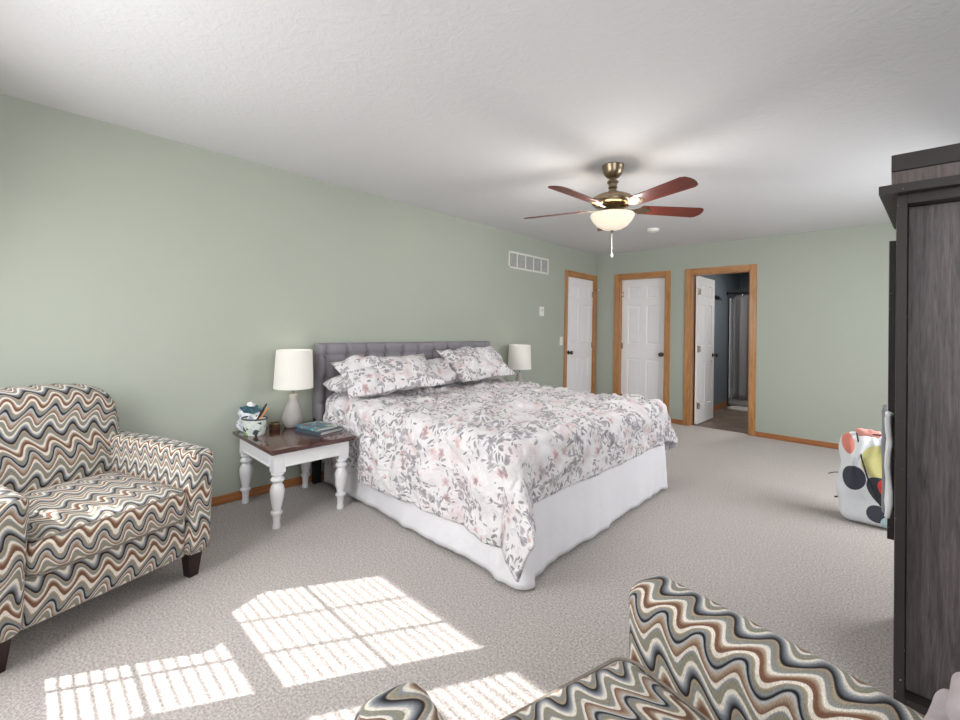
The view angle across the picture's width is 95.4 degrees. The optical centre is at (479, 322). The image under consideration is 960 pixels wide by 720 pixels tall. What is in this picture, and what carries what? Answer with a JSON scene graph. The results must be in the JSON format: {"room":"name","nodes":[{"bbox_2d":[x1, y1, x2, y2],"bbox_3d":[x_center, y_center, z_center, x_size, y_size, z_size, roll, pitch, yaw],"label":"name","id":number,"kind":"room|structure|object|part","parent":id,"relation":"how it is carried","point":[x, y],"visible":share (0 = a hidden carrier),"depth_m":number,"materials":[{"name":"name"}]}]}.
{"room":"bedroom","nodes":[
{"label":"bedroom","id":0,"kind":"room"},
{"bbox_2d":[0,94,596,496],"bbox_3d":[-0.608,0.084,4.385,0.120,2.440,6.928,0,-1,43],"label":"wall","id":1,"kind":"structure","parent":0,"point":[167,278],"depth_m":2.99,"materials":[{"name":"green paint"}]},
{"bbox_2d":[211,471,323,506],"bbox_3d":[-0.894,1.263,3.996,0.012,0.062,6.022,0,-1,43],"label":"baseboard","id":2,"kind":"structure","parent":1,"relation":"attached to","point":[222,499],"depth_m":3.20,"materials":[{"name":"brown wood"}]},
{"bbox_2d":[508,250,548,274],"bbox_3d":[0.636,-0.763,5.596,0.008,0.210,0.840,0,-1,43],"label":"air vent","id":3,"kind":"object","parent":1,"relation":"in","point":[516,260],"visible":1,"depth_m":5.57,"materials":[{"name":"white plastic"}]},
{"bbox_2d":[539,307,543,315],"bbox_3d":[0.816,-0.149,5.779,0.024,0.124,0.086,0,-1,43],"label":"thermostat","id":4,"kind":"object","parent":1,"relation":"attached to","point":[541,309],"visible":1,"depth_m":5.76,"materials":[{"name":"white plastic"}]},
{"bbox_2d":[563,270,596,393],"bbox_3d":[1.478,0.313,6.540,0.180,2.113,0.901,0,-1,43],"label":"door","id":5,"kind":"structure","parent":1,"relation":"in","point":[580,315],"depth_m":6.54,"materials":[{"name":"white wood"}]},
{"bbox_3d":[1.220,0.304,6.214,0.016,2.113,0.072,0,-1,43],"label":"casing","id":6,"kind":"part","parent":5,"relation":"part of","materials":[{"name":"brown wood"}]},
{"bbox_3d":[1.524,-0.707,6.527,0.016,0.072,0.757,0,-1,43],"label":"casing","id":7,"kind":"part","parent":5,"relation":"part of","materials":[{"name":"brown wood"}]},
{"bbox_3d":[1.790,0.323,6.815,0.016,2.113,0.072,0,-1,43],"label":"casing","id":8,"kind":"part","parent":5,"relation":"part of","materials":[{"name":"brown wood"}]},
{"bbox_2d":[0,405,893,719],"bbox_3d":[2.062,1.398,3.889,4.690,0.102,10.180,0,-1,43],"label":"floor","id":9,"kind":"structure","parent":0,"point":[325,612],"depth_m":1.99,"materials":[{"name":"beige carpet"}]},
{"bbox_2d":[0,383,213,672],"bbox_3d":[-1.929,0.785,2.033,0.924,0.929,0.832,1,-1,24],"label":"armchair","id":10,"kind":"object","parent":9,"relation":"on","point":[90,507],"visible":1,"depth_m":2.02,"materials":[{"name":"fabric"}]},
{"bbox_3d":[-1.729,1.183,1.554,0.068,0.130,0.068,1,-1,25],"label":"leg","id":11,"kind":"part","parent":10,"relation":"part of","materials":[{"name":"brown wood"}]},
{"bbox_3d":[-2.043,0.865,1.702,0.850,0.522,0.138,1,-1,25],"label":"arm","id":12,"kind":"part","parent":10,"relation":"part of","materials":[{"name":"fabric"}]},
{"bbox_3d":[-2.220,0.700,2.167,0.282,0.766,0.728,1,-1,25],"label":"backrest","id":13,"kind":"part","parent":10,"relation":"part of","materials":[{"name":"fabric"}]},
{"bbox_3d":[-1.879,1.036,2.005,0.730,0.190,0.590,1,-1,25],"label":"seat","id":14,"kind":"part","parent":10,"relation":"part of","materials":[{"name":"fabric"}]},
{"bbox_2d":[20,473,186,574],"bbox_3d":[-1.811,0.858,1.978,0.662,0.164,0.574,1,-1,25],"label":"seat cushion","id":15,"kind":"object","parent":10,"relation":"on","point":[75,518],"depth_m":1.88,"materials":[{"name":"fabric"}]},
{"bbox_3d":[-1.755,0.878,2.333,0.850,0.522,0.138,1,-1,25],"label":"arm","id":16,"kind":"part","parent":10,"relation":"part of","materials":[{"name":"fabric"}]},
{"bbox_3d":[-1.443,1.196,2.182,0.068,0.130,0.068,1,-1,25],"label":"leg","id":17,"kind":"part","parent":10,"relation":"part of","materials":[{"name":"brown wood"}]},
{"bbox_2d":[233,420,355,528],"bbox_3d":[-1.305,1.024,3.047,0.680,0.500,0.576,0,-1,43],"label":"end table","id":18,"kind":"object","parent":9,"relation":"on","point":[282,448],"visible":0.98,"depth_m":2.90,"materials":[{"name":"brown wood"}]},
{"bbox_3d":[-1.649,1.034,3.077,0.084,0.468,0.084,0,-1,43],"label":"leg","id":19,"kind":"part","parent":18,"relation":"part of","materials":[{"name":"white paint"}]},
{"bbox_2d":[236,402,261,431],"bbox_3d":[-1.636,0.664,3.094,0.200,0.206,0.122,1,-1,26],"label":"plastic bag","id":20,"kind":"object","parent":18,"relation":"on","point":[251,410],"visible":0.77,"depth_m":3.07,"materials":[{"name":"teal plastic"}]},
{"bbox_2d":[241,415,267,435],"bbox_3d":[-1.552,0.710,3.002,0.184,0.116,0.146,1,-1,15],"label":"caddy","id":21,"kind":"object","parent":18,"relation":"on","point":[257,427],"visible":0.97,"depth_m":2.95,"materials":[{"name":"white ceramic"}]},
{"bbox_2d":[257,403,266,418],"bbox_3d":[-1.515,0.626,3.017,0.080,0.136,0.014,1,-1,-8],"label":"pen","id":22,"kind":"object","parent":21,"relation":"in","point":[265,405],"visible":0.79,"depth_m":3.01,"materials":[{"name":"black plastic"}]},
{"bbox_2d":[269,421,279,429],"bbox_3d":[-1.486,0.747,3.159,0.076,0.050,0.076,0,-1,43],"label":"candle jar","id":23,"kind":"object","parent":18,"relation":"on","point":[275,425],"visible":1,"depth_m":3.13,"materials":[{"name":"gold metal"}]},
{"bbox_3d":[-1.257,1.037,2.705,0.084,0.468,0.084,0,-1,43],"label":"leg","id":24,"kind":"part","parent":18,"relation":"part of","materials":[{"name":"white paint"}]},
{"bbox_2d":[273,349,312,427],"bbox_3d":[-1.390,0.489,3.255,0.278,0.572,0.278,0,-1,43],"label":"table lamp","id":25,"kind":"object","parent":18,"relation":"on","point":[293,370],"visible":0.95,"depth_m":3.17,"materials":[{"name":"grey ceramic"}]},
{"bbox_3d":[-1.388,0.344,3.257,0.278,0.282,0.278,0,-1,43],"label":"lamp shade","id":26,"kind":"part","parent":25,"relation":"part of","materials":[{"name":"white fabric"}]},
{"bbox_3d":[-1.353,1.044,3.389,0.084,0.468,0.084,0,-1,43],"label":"leg","id":27,"kind":"part","parent":18,"relation":"part of","materials":[{"name":"white paint"}]},
{"bbox_2d":[295,426,342,435],"bbox_3d":[-1.158,0.767,3.148,0.260,0.023,0.203,1,-1,30],"label":"book","id":28,"kind":"object","parent":18,"relation":"on","point":[338,428],"visible":0.69,"depth_m":3.07,"materials":[{"name":"teal paper"}]},
{"bbox_2d":[297,421,336,430],"bbox_3d":[-1.176,0.747,3.159,0.230,0.016,0.173,1,-1,34],"label":"book","id":29,"kind":"object","parent":28,"relation":"on","point":[316,425],"visible":1,"depth_m":3.13,"materials":[{"name":"blue paper"}]},
{"bbox_3d":[-0.961,1.046,3.017,0.084,0.468,0.084,0,-1,43],"label":"leg","id":30,"kind":"part","parent":18,"relation":"part of","materials":[{"name":"white paint"}]},
{"bbox_2d":[312,341,667,589],"bbox_3d":[0.127,0.750,3.504,2.121,1.115,2.030,0,-1,43],"label":"bed","id":31,"kind":"object","parent":9,"relation":"on","point":[569,517],"visible":0.34,"depth_m":2.73,"materials":[{"name":"grey fabric"}]},
{"bbox_3d":[-1.304,1.020,3.495,0.045,0.520,0.060,0,-1,43],"label":"headboard leg","id":32,"kind":"part","parent":31,"relation":"part of","materials":[{"name":"black wood"}]},
{"bbox_3d":[-0.605,0.494,4.206,0.091,0.615,2.030,0,-1,43],"label":"headboard","id":33,"kind":"part","parent":31,"relation":"part of","materials":[{"name":"grey fabric"}]},
{"bbox_3d":[0.139,0.782,3.491,1.960,0.290,1.920,0,-1,43],"label":"mattress","id":34,"kind":"part","parent":31,"relation":"part of","materials":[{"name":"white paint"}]},
{"bbox_2d":[323,377,677,581],"bbox_3d":[0.171,0.880,3.429,2.103,0.654,2.153,0,-1,43],"label":"comforter","id":35,"kind":"object","parent":31,"relation":"on","point":[485,484],"visible":0.91,"depth_m":2.64,"materials":[{"name":"white fabric"}]},
{"bbox_2d":[323,375,347,395],"bbox_3d":[-0.969,0.492,3.469,0.321,0.176,0.515,0,-1,41],"label":"pillow","id":36,"kind":"object","parent":35,"relation":"on","point":[336,384],"visible":0.27,"depth_m":3.27,"materials":[{"name":"white fabric"}]},
{"bbox_2d":[329,353,446,397],"bbox_3d":[-0.723,0.414,3.514,0.851,0.304,0.401,2,-1,-37],"label":"pillow","id":37,"kind":"object","parent":35,"relation":"on","point":[368,376],"visible":1,"depth_m":3.39,"materials":[{"name":"white fabric"}]},
{"bbox_2d":[427,358,459,383],"bbox_3d":[-0.409,0.452,4.041,0.314,0.247,0.600,0,-1,44],"label":"pillow","id":38,"kind":"object","parent":35,"relation":"on","point":[440,366],"visible":0.38,"depth_m":4.01,"materials":[{"name":"white fabric"}]},
{"bbox_2d":[436,346,516,382],"bbox_3d":[-0.021,0.403,4.337,0.367,0.324,0.808,0,-1,43],"label":"pillow","id":39,"kind":"object","parent":35,"relation":"on","point":[469,363],"visible":1,"depth_m":4.18,"materials":[{"name":"white fabric"}]},
{"bbox_2d":[354,575,924,719],"bbox_3d":[0.361,0.811,0.573,0.832,0.929,0.924,2,-1,-31],"label":"armchair","id":40,"kind":"object","parent":9,"relation":"on","point":[692,657],"visible":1,"depth_m":0.91,"materials":[{"name":"fabric"}]},
{"bbox_3d":[0.046,0.888,0.420,0.138,0.522,0.850,2,-1,-31],"label":"arm","id":41,"kind":"part","parent":40,"relation":"part of","materials":[{"name":"fabric"}]},
{"bbox_2d":[507,661,703,719],"bbox_3d":[0.291,0.881,0.684,0.574,0.164,0.662,2,-1,-31],"label":"seat cushion","id":42,"kind":"object","parent":40,"relation":"on","point":[623,690],"depth_m":0.95,"materials":[{"name":"fabric"}]},
{"bbox_3d":[0.637,0.904,0.783,0.138,0.522,0.850,2,-1,-31],"label":"arm","id":43,"kind":"part","parent":40,"relation":"part of","materials":[{"name":"fabric"}]},
{"bbox_2d":[922,672,959,719],"bbox_3d":[0.789,0.586,0.565,0.128,0.110,0.299,2,-1,-35],"label":"throw blanket","id":44,"kind":"object","parent":40,"relation":"on","point":[945,705],"visible":1,"depth_m":0.66,"materials":[{"name":"white fabric"}]},
{"bbox_2d":[727,406,747,411],"bbox_3d":[4.374,1.413,7.059,0.600,0.039,0.340,0,-1,43],"label":"bath mat","id":45,"kind":"object","parent":9,"relation":"on","point":[735,408],"visible":0.55,"depth_m":7.09,"materials":[{"name":"beige fabric"}]},
{"bbox_2d":[728,378,747,406],"bbox_3d":[5.201,1.199,7.231,1.780,0.490,0.740,0,-1,43],"label":"bathtub","id":46,"kind":"object","parent":9,"relation":"on","point":[744,403],"visible":0.16,"depth_m":7.47,"materials":[{"name":"white paint"}]},
{"bbox_2d":[828,428,886,527],"bbox_3d":[2.606,1.032,2.966,0.383,0.622,0.284,0,-1,41],"label":"laundry bag","id":47,"kind":"object","parent":9,"relation":"on","point":[859,477],"visible":0.78,"depth_m":2.91,"materials":[{"name":"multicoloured fabric"}]},
{"bbox_2d":[887,241,895,539],"bbox_3d":[1.992,0.477,1.831,0.412,1.690,0.018,0,-1,43],"label":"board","id":48,"kind":"object","parent":9,"relation":"on","point":[892,244],"visible":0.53,"depth_m":1.96,"materials":[{"name":"black wood"}]},
{"bbox_2d":[881,404,887,512],"bbox_3d":[1.939,0.639,2.087,0.031,0.470,0.269,0,-1,43],"label":"bag","id":49,"kind":"object","parent":48,"relation":"hanging from","point":[885,406],"visible":0.52,"depth_m":2.00,"materials":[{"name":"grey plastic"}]},
{"bbox_2d":[879,143,959,715],"bbox_3d":[1.929,0.383,1.320,1.065,1.862,0.674,0,-1,43],"label":"wardrobe","id":50,"kind":"object","parent":9,"relation":"on","point":[922,201],"visible":0.99,"depth_m":1.43,"materials":[{"name":"brown wood"}]},
{"bbox_2d":[884,411,894,518],"bbox_3d":[1.743,0.597,1.858,0.031,0.420,0.200,0,-1,43],"label":"cloth","id":51,"kind":"object","parent":50,"relation":"hanging from","point":[889,416],"visible":1,"depth_m":1.80,"materials":[{"name":"fabric"}]},
{"bbox_3d":[1.595,0.448,1.659,0.026,1.728,0.620,0,-1,43],"label":"panel","id":52,"kind":"part","parent":50,"relation":"part of","materials":[{"name":"black wood"}]},
{"bbox_3d":[2.149,0.457,1.552,0.925,1.728,0.012,0,-1,43],"label":"panel","id":53,"kind":"part","parent":50,"relation":"part of","materials":[{"name":"brown wood"}]},
{"bbox_3d":[1.944,-0.428,1.330,1.065,0.028,0.674,0,-1,43],"label":"cornice","id":54,"kind":"part","parent":50,"relation":"part of","materials":[{"name":"black wood"}]},
{"bbox_3d":[1.933,-0.520,1.325,0.993,0.056,0.585,0,-1,43],"label":"lid","id":55,"kind":"part","parent":50,"relation":"part of","materials":[{"name":"wood"}]},
{"bbox_3d":[1.608,0.418,1.317,0.458,1.615,0.022,0,-1,43],"label":"door","id":56,"kind":"part","parent":50,"relation":"part of","materials":[{"name":"brown wood"}]},
{"bbox_3d":[1.952,-0.399,1.337,0.925,0.030,0.608,0,-1,43],"label":"rail","id":57,"kind":"part","parent":50,"relation":"part of","materials":[{"name":"black wood"}]},
{"bbox_3d":[0.578,1.084,5.017,0.680,0.500,0.576,0,-1,43],"label":"end table","id":58,"kind":"object","parent":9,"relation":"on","visible":0},
{"bbox_2d":[508,344,530,381],"bbox_3d":[0.465,0.547,5.140,0.278,0.572,0.278,0,-1,43],"label":"table lamp","id":59,"kind":"object","parent":58,"relation":"on","point":[519,357],"visible":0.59,"depth_m":5.03,"materials":[{"name":"white fabric"}]},
{"bbox_3d":[0.467,0.403,5.142,0.278,0.282,0.278,0,-1,43],"label":"lamp shade","id":60,"kind":"part","parent":59,"relation":"part of","materials":[{"name":"white fabric"}]},
{"bbox_2d":[0,0,959,254],"bbox_3d":[1.074,-1.174,2.828,4.690,0.100,7.168,0,-1,43],"label":"ceiling","id":61,"kind":"structure","parent":0,"point":[786,116],"depth_m":2.18,"materials":[{"name":"white paint"}]},
{"bbox_2d":[524,162,703,257],"bbox_3d":[0.908,-0.794,3.101,1.300,0.660,1.269,0,-1,43],"label":"ceiling fan","id":62,"kind":"object","parent":61,"relation":"hanging from","point":[613,216],"visible":1,"depth_m":3.03,"materials":[{"name":"brown wood"}]},
{"bbox_3d":[0.565,-0.822,3.341,0.480,0.007,0.136,1,12,29],"label":"blade","id":63,"kind":"part","parent":62,"relation":"part of","materials":[{"name":"brown wood"}]},
{"bbox_3d":[0.623,-0.827,2.827,0.480,0.007,0.136,2,12,-42],"label":"blade","id":64,"kind":"part","parent":62,"relation":"part of","materials":[{"name":"brown wood"}]},
{"bbox_3d":[0.946,-0.717,3.123,0.306,0.112,0.306,0,-1,43],"label":"lamp shade","id":65,"kind":"part","parent":62,"relation":"part of","materials":[{"name":"white glass"}]},
{"bbox_3d":[1.130,-0.819,2.724,0.136,0.007,0.480,16,-7,-24],"label":"blade","id":66,"kind":"part","parent":62,"relation":"part of","materials":[{"name":"brown wood"}]},
{"bbox_3d":[1.385,-0.809,3.174,0.480,0.007,0.136,1,-14,-6],"label":"blade","id":67,"kind":"part","parent":62,"relation":"part of","materials":[{"name":"red wood"}]},
{"bbox_2d":[647,228,658,232],"bbox_3d":[1.994,-1.059,5.030,0.136,0.040,0.136,0,-1,43],"label":"smoke detector","id":68,"kind":"object","parent":61,"relation":"attached to","point":[650,230],"visible":1,"depth_m":4.99,"materials":[{"name":"white plastic"}]},
{"bbox_2d":[693,273,739,418],"bbox_3d":[3.838,0.202,7.182,0.120,2.440,3.012,0,-1,43],"label":"wall","id":69,"kind":"structure","parent":0,"point":[724,283],"depth_m":7.32,"materials":[{"name":"blue paint"}]},
{"bbox_2d":[713,401,726,410],"bbox_3d":[3.798,1.377,7.053,0.012,0.083,1.322,0,-1,43],"label":"baseboard","id":70,"kind":"structure","parent":69,"relation":"attached to","point":[723,404],"depth_m":7.24,"materials":[{"name":"brown wood"}]},
{"bbox_2d":[727,292,748,294],"bbox_3d":[4.923,-0.500,6.926,1.800,0.060,0.060,0,-1,43],"label":"curtain rod","id":71,"kind":"object","parent":69,"relation":"attached to","point":[728,293],"visible":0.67,"depth_m":7.43,"materials":[{"name":"black metal"}]},
{"bbox_2d":[728,294,748,400],"bbox_3d":[4.799,0.424,7.033,1.421,1.830,0.108,0,-1,43],"label":"shower curtain","id":72,"kind":"object","parent":71,"relation":"hanging from","point":[739,305],"visible":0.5,"depth_m":7.38,"materials":[{"name":"grey fabric"}]},
{"bbox_2d":[733,287,748,292],"bbox_3d":[4.485,-0.557,7.250,0.562,0.119,0.064,0,-1,43],"label":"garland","id":73,"kind":"object","parent":71,"relation":"attached to","point":[744,289],"visible":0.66,"depth_m":7.33,"materials":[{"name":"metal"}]},
{"bbox_2d":[740,273,748,294],"bbox_3d":[5.529,0.239,7.570,1.800,2.440,0.120,0,-1,43],"label":"wall","id":74,"kind":"structure","parent":0,"point":[744,277],"depth_m":8.10,"materials":[{"name":"blue paint"}]},
{"bbox_2d":[595,223,895,443],"bbox_3d":[3.475,0.173,5.368,4.690,2.440,0.120,0,-1,43],"label":"wall","id":75,"kind":"structure","parent":0,"point":[823,295],"depth_m":5.04,"materials":[{"name":"green paint"}]},
{"bbox_2d":[613,270,670,414],"bbox_3d":[2.376,0.329,6.395,0.836,2.113,0.136,0,-1,43],"label":"door","id":76,"kind":"structure","parent":75,"relation":"in","point":[642,301],"depth_m":6.41,"materials":[{"name":"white wood"}]},
{"bbox_3d":[2.058,0.325,6.614,0.072,2.113,0.016,0,-1,43],"label":"casing","id":77,"kind":"part","parent":76,"relation":"part of","materials":[{"name":"brown wood"}]},
{"bbox_3d":[2.354,-0.693,6.364,0.692,0.072,0.016,0,-1,43],"label":"casing","id":78,"kind":"part","parent":76,"relation":"part of","materials":[{"name":"brown wood"}]},
{"bbox_3d":[2.612,0.329,6.088,0.072,2.113,0.016,0,-1,43],"label":"casing","id":79,"kind":"part","parent":76,"relation":"part of","materials":[{"name":"brown wood"}]},
{"bbox_2d":[683,264,756,435],"bbox_3d":[3.353,0.341,5.929,0.843,2.113,0.807,0,-1,43],"label":"door","id":80,"kind":"structure","parent":75,"relation":"in","point":[705,287],"depth_m":5.92,"materials":[{"name":"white wood"}]},
{"bbox_3d":[2.802,0.331,5.908,0.072,2.113,0.016,0,-1,43],"label":"casing","id":81,"kind":"part","parent":80,"relation":"part of","materials":[{"name":"brown wood"}]},
{"bbox_3d":[3.101,-0.688,5.655,0.699,0.072,0.016,0,-1,43],"label":"casing","id":82,"kind":"part","parent":80,"relation":"part of","materials":[{"name":"brown wood"}]},
{"bbox_3d":[3.361,0.335,5.377,0.072,2.113,0.016,0,-1,43],"label":"casing","id":83,"kind":"part","parent":80,"relation":"part of","materials":[{"name":"brown wood"}]},
{"bbox_2d":[670,418,838,449],"bbox_3d":[3.407,1.360,5.306,4.450,0.062,0.012,0,-1,43],"label":"baseboard","id":84,"kind":"structure","parent":75,"relation":"attached to","point":[676,421],"depth_m":5.08,"materials":[{"name":"brown wood"}]}
]}

